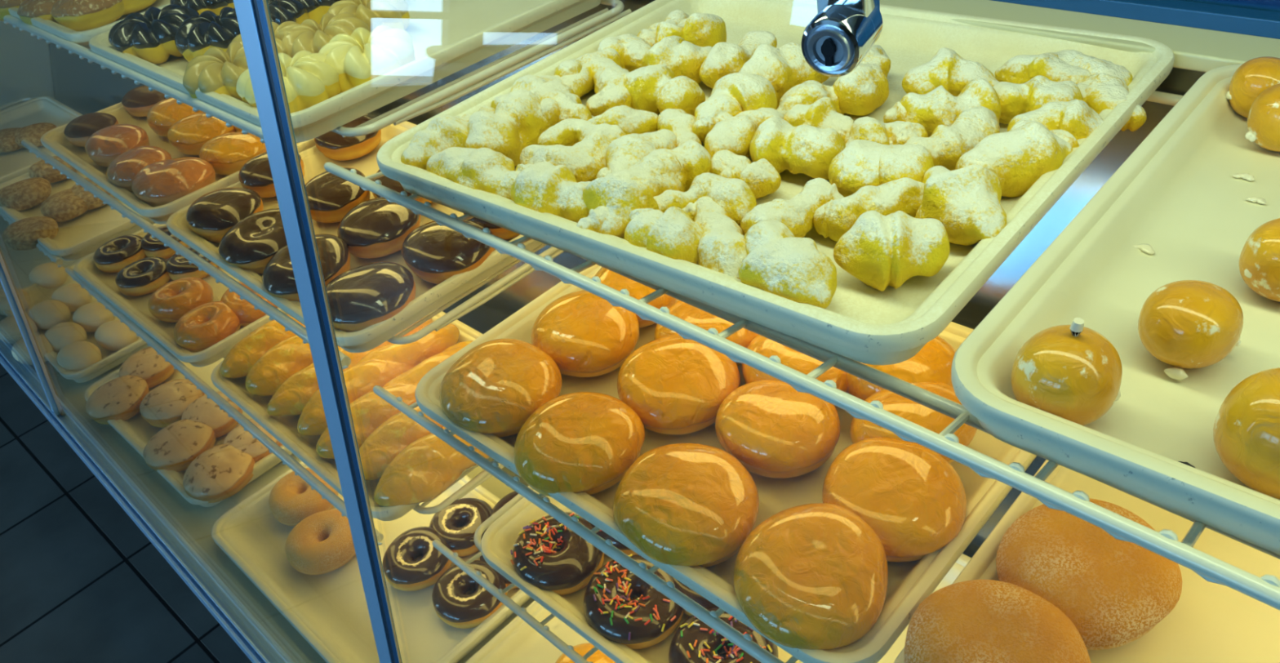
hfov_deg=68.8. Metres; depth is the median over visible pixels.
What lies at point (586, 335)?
donut
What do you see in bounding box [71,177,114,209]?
donut
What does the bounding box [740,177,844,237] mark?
powdered cruller
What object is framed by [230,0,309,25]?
french cruller
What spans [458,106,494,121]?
powdered cruller
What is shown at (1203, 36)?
display case
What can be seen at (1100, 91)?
powdered cruller
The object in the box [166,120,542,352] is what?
serving tray
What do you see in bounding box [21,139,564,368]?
wire shelf
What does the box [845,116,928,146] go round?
powdered cruller
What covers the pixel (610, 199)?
powdered cruller
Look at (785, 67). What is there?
powdered cruller
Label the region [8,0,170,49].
serving tray
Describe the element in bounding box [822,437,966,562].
donut
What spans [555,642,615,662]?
glazed twist
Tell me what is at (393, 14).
french cruller
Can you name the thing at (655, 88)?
powdered cruller
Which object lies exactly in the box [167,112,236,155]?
bun
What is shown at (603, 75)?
powdered cruller
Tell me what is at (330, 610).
serving tray
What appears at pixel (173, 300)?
donut
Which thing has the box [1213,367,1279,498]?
pastry
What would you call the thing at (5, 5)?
donut
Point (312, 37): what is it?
french cruller
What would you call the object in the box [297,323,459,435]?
glazed twist
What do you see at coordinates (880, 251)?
powdered cruller
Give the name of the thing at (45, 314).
bun
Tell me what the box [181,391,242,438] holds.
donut
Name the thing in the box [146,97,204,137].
bun
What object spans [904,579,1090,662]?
donut
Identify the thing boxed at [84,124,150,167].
bun
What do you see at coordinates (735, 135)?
powdered cruller
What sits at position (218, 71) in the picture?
french cruller
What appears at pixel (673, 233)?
powdered cruller
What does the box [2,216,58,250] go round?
donut
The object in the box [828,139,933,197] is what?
powdered cruller
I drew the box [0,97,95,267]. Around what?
wire shelf
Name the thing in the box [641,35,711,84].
powdered cruller
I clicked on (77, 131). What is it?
donut
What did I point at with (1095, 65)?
powdered cruller
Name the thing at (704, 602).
donut
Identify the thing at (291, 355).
glazed twist
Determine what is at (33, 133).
donut
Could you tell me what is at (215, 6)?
french cruller
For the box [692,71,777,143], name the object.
powdered cruller
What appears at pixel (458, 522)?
donut
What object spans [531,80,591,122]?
powdered cruller
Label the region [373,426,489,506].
glazed twist
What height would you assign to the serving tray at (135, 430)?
0.030 m
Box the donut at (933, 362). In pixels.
[845,335,955,400]
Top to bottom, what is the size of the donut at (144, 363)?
0.046 m
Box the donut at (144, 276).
[115,257,171,296]
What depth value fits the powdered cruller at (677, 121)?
0.68 m
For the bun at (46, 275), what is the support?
in the display case
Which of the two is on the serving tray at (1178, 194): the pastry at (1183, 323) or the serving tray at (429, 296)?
the pastry at (1183, 323)
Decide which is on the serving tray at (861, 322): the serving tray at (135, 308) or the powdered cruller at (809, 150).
the powdered cruller at (809, 150)
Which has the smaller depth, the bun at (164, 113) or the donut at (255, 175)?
the donut at (255, 175)
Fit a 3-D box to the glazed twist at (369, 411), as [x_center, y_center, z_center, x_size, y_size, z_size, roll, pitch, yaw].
[-0.292,0.082,1.166,0.069,0.060,0.248,25,49,37]
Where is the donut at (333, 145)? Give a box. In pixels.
[313,115,381,160]
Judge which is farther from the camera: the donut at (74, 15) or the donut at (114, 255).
the donut at (114, 255)
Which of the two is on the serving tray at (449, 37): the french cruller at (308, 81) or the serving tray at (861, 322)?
the french cruller at (308, 81)
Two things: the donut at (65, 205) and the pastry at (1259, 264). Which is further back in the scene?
the donut at (65, 205)
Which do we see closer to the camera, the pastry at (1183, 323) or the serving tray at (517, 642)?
the pastry at (1183, 323)
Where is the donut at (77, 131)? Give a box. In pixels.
[63,112,118,146]
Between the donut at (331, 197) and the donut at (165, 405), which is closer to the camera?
the donut at (331, 197)
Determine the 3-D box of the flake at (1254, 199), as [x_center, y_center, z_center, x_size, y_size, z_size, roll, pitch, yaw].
[0.362,-0.077,0.548,0.011,0.003,0.005,25,49,37]
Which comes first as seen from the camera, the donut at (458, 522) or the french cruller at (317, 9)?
the french cruller at (317, 9)
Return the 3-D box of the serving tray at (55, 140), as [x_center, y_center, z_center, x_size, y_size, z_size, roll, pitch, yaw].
[-0.665,-0.302,1.419,0.459,0.030,0.345,26,49,38]
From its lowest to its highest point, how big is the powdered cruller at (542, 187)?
0.041 m
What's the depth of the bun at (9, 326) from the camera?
1.84 m
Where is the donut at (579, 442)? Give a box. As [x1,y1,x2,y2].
[513,391,644,497]
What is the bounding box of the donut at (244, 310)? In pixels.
[220,281,278,326]
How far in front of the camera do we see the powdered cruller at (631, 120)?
0.70 m
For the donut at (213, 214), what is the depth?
1.13 m
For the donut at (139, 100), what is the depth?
1.51 m
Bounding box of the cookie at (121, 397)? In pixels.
[84,374,148,424]
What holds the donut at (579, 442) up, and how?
on the serving tray at (909, 583)
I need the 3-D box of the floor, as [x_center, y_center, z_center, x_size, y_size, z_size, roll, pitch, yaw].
[-0.478,1.152,0.990,7.100,0.040,7.200,25,49,37]
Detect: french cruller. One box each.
[108,4,199,64]
[169,0,235,15]
[174,6,240,62]
[182,40,248,101]
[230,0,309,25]
[231,21,305,53]
[235,50,340,113]
[267,0,338,24]
[281,12,371,57]
[318,25,415,93]
[326,0,409,31]
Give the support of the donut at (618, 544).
on the serving tray at (497, 541)
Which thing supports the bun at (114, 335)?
on the serving tray at (37, 294)
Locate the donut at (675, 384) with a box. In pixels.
[617,334,740,434]
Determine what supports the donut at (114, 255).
on the serving tray at (135, 308)
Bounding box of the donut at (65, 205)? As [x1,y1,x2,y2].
[40,188,88,222]
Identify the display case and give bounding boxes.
[0,0,1279,662]
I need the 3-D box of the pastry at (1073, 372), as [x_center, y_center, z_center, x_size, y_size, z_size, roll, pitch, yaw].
[0.193,0.016,0.421,0.046,0.052,0.045,-21,38,-15]
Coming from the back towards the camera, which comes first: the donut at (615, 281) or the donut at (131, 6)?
the donut at (131, 6)
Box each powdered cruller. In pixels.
[400,115,468,169]
[426,146,533,199]
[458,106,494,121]
[464,88,559,166]
[490,74,562,109]
[510,161,591,222]
[520,118,626,182]
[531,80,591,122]
[554,48,622,97]
[560,54,631,116]
[576,169,659,239]
[587,105,657,134]
[595,128,676,178]
[596,33,652,71]
[622,64,705,116]
[623,206,703,264]
[627,140,711,194]
[636,9,688,46]
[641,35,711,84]
[653,172,756,226]
[654,13,726,47]
[657,108,702,146]
[682,196,746,279]
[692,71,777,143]
[698,31,777,88]
[704,107,784,157]
[710,149,781,199]
[737,221,836,308]
[738,42,829,108]
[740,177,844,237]
[749,116,845,180]
[776,80,845,115]
[783,97,854,145]
[813,177,924,241]
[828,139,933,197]
[832,44,890,115]
[833,210,950,291]
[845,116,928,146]
[883,78,1000,137]
[902,47,999,96]
[904,106,999,170]
[915,164,1006,245]
[955,120,1079,197]
[992,75,1083,124]
[994,52,1091,84]
[1007,99,1104,140]
[1055,49,1132,86]
[1076,73,1146,131]
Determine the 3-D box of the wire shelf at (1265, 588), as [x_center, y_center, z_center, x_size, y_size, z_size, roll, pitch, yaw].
[0.286,-0.046,0.539,1.120,0.022,0.418,25,49,37]
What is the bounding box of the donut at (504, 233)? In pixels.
[463,213,519,239]
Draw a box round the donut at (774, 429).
[715,379,839,478]
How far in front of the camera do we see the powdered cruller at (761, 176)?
0.62 m
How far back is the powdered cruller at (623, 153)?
0.65 m
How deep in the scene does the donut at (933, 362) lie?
0.73 m
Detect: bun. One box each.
[0,287,31,315]
[0,315,37,343]
[11,334,54,364]
[28,299,70,329]
[29,262,66,288]
[44,322,87,351]
[51,283,92,311]
[57,341,101,371]
[72,302,115,332]
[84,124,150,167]
[94,320,138,351]
[106,145,171,192]
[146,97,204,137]
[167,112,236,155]
[199,131,266,175]
[234,126,242,132]
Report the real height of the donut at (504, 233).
0.050 m
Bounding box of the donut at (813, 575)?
[733,502,888,649]
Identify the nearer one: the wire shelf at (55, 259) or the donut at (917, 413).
the donut at (917, 413)
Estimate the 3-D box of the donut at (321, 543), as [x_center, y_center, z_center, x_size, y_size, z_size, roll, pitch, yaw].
[-0.439,0.292,1.302,0.107,0.043,0.100,-16,37,-9]
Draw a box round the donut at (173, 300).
[147,276,213,322]
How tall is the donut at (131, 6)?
0.043 m
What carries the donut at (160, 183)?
on the serving tray at (55, 140)
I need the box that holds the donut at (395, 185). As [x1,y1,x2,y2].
[372,169,432,204]
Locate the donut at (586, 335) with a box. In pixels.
[530,289,639,377]
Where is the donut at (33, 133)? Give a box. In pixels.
[14,122,57,147]
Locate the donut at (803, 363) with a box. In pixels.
[742,334,848,393]
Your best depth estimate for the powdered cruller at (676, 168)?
0.62 m
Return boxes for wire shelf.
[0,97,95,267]
[3,0,631,142]
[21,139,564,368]
[65,266,504,545]
[324,90,1279,610]
[373,353,798,662]
[432,485,598,662]
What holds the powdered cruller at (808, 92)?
on the serving tray at (861, 322)
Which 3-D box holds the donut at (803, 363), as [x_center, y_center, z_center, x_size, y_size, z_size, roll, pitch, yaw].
[0.135,0.028,0.784,0.099,0.052,0.095,-11,37,-2]
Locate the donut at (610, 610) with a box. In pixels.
[582,553,683,648]
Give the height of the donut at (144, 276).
0.033 m
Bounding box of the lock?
[801,0,882,76]
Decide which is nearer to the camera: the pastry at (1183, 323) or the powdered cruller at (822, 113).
the pastry at (1183, 323)
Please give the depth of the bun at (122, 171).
1.28 m
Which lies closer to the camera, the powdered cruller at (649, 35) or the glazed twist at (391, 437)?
the powdered cruller at (649, 35)
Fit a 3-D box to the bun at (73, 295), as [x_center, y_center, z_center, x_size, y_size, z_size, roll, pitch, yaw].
[-1.179,-0.070,1.940,0.096,0.041,0.069,21,47,34]
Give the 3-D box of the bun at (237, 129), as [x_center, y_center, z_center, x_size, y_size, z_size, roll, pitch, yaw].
[-0.553,-0.310,1.380,0.098,0.049,0.080,14,43,28]
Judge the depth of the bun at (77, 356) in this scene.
1.74 m
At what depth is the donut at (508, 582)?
1.20 m
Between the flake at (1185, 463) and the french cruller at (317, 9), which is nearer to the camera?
the flake at (1185, 463)
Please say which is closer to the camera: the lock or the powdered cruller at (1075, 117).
the lock
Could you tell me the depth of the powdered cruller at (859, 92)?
0.69 m
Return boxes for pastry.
[1010,317,1122,425]
[1137,280,1243,380]
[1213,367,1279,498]
[1226,56,1279,117]
[1238,217,1279,302]
[1244,83,1279,151]
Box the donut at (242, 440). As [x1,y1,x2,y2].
[222,417,282,462]
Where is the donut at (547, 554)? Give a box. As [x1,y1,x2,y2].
[510,510,604,595]
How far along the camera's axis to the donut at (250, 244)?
1.06 m
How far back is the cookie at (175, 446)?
1.48 m
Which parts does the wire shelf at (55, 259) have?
rail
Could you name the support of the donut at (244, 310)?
on the serving tray at (135, 308)
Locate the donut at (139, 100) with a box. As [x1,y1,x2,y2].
[121,84,165,116]
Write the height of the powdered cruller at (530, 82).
0.036 m
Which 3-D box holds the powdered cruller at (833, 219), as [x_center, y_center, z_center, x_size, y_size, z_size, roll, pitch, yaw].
[0.143,-0.075,0.571,0.074,0.030,0.033,-19,38,-12]
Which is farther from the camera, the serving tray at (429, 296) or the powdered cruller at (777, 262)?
the serving tray at (429, 296)
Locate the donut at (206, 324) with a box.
[173,301,240,352]
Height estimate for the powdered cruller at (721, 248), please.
0.031 m
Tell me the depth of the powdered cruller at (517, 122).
0.71 m
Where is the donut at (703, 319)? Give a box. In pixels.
[653,300,758,365]
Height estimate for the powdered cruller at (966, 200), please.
0.042 m
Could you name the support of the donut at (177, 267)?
on the serving tray at (135, 308)
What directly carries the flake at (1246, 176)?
on the serving tray at (1178, 194)
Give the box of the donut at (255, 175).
[238,151,304,197]
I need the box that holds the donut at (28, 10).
[17,0,58,24]
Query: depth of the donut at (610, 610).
0.87 m
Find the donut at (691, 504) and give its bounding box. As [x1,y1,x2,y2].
[613,443,759,567]
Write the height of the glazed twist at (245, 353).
0.060 m
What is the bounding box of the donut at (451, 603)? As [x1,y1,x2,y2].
[431,560,507,628]
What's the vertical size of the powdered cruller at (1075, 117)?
0.038 m
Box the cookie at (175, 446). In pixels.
[142,419,215,471]
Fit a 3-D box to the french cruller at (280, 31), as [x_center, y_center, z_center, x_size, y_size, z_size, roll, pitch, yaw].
[-0.370,-0.283,0.943,0.083,0.044,0.084,25,49,37]
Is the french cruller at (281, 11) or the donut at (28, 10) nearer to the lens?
the french cruller at (281, 11)
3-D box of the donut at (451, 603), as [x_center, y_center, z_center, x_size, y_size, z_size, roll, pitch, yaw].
[-0.218,0.337,1.200,0.094,0.036,0.097,-33,43,-28]
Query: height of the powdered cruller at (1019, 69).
0.032 m
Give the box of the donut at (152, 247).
[140,225,187,258]
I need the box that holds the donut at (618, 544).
[588,521,637,555]
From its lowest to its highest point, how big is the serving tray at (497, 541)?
0.030 m
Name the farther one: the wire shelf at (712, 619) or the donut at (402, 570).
the donut at (402, 570)
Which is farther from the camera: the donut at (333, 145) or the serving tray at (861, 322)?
the donut at (333, 145)
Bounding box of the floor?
[0,363,252,662]
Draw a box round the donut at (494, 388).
[439,337,562,437]
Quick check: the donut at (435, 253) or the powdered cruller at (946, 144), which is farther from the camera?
the donut at (435, 253)
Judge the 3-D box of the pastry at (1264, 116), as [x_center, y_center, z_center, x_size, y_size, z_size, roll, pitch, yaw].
[0.402,-0.133,0.581,0.043,0.040,0.042,-10,37,0]
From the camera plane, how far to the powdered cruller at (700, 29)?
0.81 m
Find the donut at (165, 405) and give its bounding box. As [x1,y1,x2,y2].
[139,378,204,427]
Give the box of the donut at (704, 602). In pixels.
[671,576,718,616]
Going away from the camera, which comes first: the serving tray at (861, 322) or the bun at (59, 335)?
the serving tray at (861, 322)
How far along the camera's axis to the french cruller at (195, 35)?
0.98 m
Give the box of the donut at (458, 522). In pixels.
[428,497,492,556]
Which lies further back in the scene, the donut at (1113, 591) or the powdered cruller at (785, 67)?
the powdered cruller at (785, 67)
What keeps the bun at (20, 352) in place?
in the display case
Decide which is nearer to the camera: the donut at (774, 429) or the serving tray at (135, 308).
the donut at (774, 429)
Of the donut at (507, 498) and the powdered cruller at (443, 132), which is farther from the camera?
the donut at (507, 498)
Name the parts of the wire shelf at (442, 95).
rail, frame rail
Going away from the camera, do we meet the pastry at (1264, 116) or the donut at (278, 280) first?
the pastry at (1264, 116)
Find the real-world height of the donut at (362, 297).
0.048 m
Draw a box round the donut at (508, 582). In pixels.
[480,555,517,588]
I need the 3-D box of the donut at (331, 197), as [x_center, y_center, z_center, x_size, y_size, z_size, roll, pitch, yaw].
[-0.378,-0.168,1.161,0.085,0.043,0.101,-20,38,-13]
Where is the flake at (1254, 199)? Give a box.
[1246,196,1266,204]
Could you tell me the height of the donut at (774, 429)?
0.051 m
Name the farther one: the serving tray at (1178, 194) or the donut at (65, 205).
the donut at (65, 205)
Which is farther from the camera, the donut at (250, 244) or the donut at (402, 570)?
the donut at (402, 570)
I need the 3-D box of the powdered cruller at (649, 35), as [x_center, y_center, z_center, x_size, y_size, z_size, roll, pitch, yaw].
[0.022,-0.272,0.856,0.032,0.028,0.084,18,45,32]
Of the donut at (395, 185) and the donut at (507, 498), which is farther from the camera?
the donut at (507, 498)
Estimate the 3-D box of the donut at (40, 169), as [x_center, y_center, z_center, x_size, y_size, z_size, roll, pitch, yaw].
[-1.208,-0.337,1.929,0.095,0.044,0.093,-33,43,-28]
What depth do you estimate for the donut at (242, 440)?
1.46 m
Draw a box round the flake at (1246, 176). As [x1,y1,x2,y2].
[1232,173,1254,181]
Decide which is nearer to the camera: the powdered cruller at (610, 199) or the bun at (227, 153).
the powdered cruller at (610, 199)
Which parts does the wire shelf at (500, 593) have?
frame rail, rail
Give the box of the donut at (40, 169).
[28,155,77,183]
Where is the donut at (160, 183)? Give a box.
[131,156,215,206]
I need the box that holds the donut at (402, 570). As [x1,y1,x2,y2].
[382,526,452,591]
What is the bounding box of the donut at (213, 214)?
[186,187,263,242]
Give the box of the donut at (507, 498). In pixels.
[490,490,518,515]
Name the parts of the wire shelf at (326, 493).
frame rail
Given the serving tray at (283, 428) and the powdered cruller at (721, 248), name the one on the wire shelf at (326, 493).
the serving tray at (283, 428)
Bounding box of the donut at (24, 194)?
[0,177,51,211]
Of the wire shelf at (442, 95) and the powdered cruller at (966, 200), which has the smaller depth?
the powdered cruller at (966, 200)
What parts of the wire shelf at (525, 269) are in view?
rail, frame rail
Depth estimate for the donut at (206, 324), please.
1.35 m
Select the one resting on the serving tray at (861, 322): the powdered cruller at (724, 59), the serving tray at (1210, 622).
the powdered cruller at (724, 59)
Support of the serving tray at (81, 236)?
in the display case
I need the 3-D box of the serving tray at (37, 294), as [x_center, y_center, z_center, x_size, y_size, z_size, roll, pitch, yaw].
[-1.092,-0.053,1.917,0.443,0.030,0.305,25,49,37]
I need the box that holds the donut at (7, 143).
[0,127,22,152]
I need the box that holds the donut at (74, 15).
[51,0,124,31]
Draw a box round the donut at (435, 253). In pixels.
[401,219,494,284]
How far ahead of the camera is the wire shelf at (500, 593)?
0.95 m
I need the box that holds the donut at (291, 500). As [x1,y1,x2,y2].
[268,467,338,526]
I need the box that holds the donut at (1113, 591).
[995,497,1182,649]
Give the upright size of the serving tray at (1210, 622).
0.030 m
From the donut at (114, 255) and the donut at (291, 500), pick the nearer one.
the donut at (291, 500)
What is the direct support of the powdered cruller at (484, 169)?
on the serving tray at (861, 322)
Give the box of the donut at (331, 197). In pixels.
[305,167,370,222]
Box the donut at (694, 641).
[668,607,778,662]
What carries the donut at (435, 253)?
on the serving tray at (429, 296)
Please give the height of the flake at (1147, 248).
0.003 m
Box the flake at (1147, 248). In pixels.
[1133,243,1155,254]
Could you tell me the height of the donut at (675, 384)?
0.053 m
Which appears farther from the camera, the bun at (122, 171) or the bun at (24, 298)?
the bun at (24, 298)
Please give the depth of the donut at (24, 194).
1.82 m
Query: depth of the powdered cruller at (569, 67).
0.79 m
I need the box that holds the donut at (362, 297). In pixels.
[325,261,415,332]
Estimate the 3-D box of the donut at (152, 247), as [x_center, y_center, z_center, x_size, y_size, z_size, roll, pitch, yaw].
[-0.819,-0.155,1.614,0.080,0.034,0.080,10,41,24]
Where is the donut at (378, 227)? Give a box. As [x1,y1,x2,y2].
[337,196,420,258]
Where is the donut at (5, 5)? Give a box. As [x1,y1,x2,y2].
[0,0,25,21]
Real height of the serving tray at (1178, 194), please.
0.030 m
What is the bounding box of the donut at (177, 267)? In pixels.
[165,246,217,279]
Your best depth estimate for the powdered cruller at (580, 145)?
0.66 m
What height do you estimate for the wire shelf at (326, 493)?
0.036 m
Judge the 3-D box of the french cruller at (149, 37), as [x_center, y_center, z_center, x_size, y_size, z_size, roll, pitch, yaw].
[-0.540,-0.332,1.045,0.101,0.044,0.101,16,44,29]
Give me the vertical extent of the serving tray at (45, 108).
0.030 m
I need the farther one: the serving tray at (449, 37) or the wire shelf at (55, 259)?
the wire shelf at (55, 259)
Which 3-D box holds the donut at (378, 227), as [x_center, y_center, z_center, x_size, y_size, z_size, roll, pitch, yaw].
[-0.301,-0.121,1.080,0.096,0.047,0.104,9,41,23]
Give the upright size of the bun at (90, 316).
0.040 m
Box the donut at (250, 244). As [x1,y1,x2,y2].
[217,208,287,274]
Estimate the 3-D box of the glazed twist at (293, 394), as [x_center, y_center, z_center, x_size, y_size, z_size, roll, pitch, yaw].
[-0.378,0.041,1.238,0.075,0.061,0.249,25,49,37]
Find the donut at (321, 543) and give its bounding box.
[284,509,355,574]
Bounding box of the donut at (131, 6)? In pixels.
[122,0,155,15]
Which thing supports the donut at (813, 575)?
on the serving tray at (909, 583)
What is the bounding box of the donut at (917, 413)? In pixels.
[849,382,977,462]
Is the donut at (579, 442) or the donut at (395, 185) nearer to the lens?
the donut at (579, 442)
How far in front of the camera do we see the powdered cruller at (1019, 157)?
0.57 m
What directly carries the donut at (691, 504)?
on the serving tray at (909, 583)
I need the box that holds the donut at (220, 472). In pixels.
[182,444,255,502]
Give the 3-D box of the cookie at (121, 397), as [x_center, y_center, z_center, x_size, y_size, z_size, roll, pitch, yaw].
[-0.908,0.119,1.628,0.103,0.047,0.108,0,38,13]
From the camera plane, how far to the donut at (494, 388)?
0.79 m
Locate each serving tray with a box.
[0,95,82,183]
[0,170,154,261]
[2,262,150,382]
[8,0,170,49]
[40,102,368,224]
[73,222,287,367]
[84,357,292,506]
[88,0,600,142]
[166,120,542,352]
[211,309,483,520]
[211,461,530,662]
[376,0,1174,364]
[414,264,1036,662]
[465,600,589,662]
[480,488,971,662]
[893,459,1279,662]
[951,63,1279,554]
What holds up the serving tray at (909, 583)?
on the wire shelf at (712, 619)
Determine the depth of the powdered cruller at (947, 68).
0.68 m
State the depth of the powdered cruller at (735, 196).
0.59 m
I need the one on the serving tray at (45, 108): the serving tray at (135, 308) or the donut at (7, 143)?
the donut at (7, 143)
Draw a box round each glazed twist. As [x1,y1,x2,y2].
[219,313,306,377]
[244,334,313,395]
[266,315,433,416]
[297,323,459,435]
[315,340,473,458]
[359,405,442,479]
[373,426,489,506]
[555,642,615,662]
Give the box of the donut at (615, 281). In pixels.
[594,266,679,328]
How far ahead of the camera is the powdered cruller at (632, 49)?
0.81 m
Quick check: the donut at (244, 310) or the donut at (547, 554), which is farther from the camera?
the donut at (244, 310)
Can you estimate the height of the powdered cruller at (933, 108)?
0.038 m
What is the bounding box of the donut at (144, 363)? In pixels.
[118,346,177,388]
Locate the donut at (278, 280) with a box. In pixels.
[262,234,350,301]
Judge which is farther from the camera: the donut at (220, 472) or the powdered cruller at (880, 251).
the donut at (220, 472)
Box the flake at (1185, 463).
[1178,461,1195,467]
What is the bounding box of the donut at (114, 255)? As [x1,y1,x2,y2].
[93,234,146,273]
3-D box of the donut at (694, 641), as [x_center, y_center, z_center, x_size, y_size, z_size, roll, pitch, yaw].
[0.074,0.288,0.832,0.097,0.041,0.096,25,49,37]
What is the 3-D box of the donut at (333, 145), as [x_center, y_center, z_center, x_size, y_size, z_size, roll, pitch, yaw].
[-0.405,-0.270,1.299,0.090,0.045,0.096,-23,39,-17]
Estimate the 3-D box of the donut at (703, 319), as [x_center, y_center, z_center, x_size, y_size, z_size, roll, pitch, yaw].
[0.062,0.000,0.837,0.097,0.051,0.097,24,48,36]
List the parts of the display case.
glass panel, panel, glass post, rail, rail, glass post, door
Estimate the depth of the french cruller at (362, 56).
0.86 m
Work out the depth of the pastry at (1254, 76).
0.60 m
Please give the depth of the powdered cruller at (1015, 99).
0.64 m

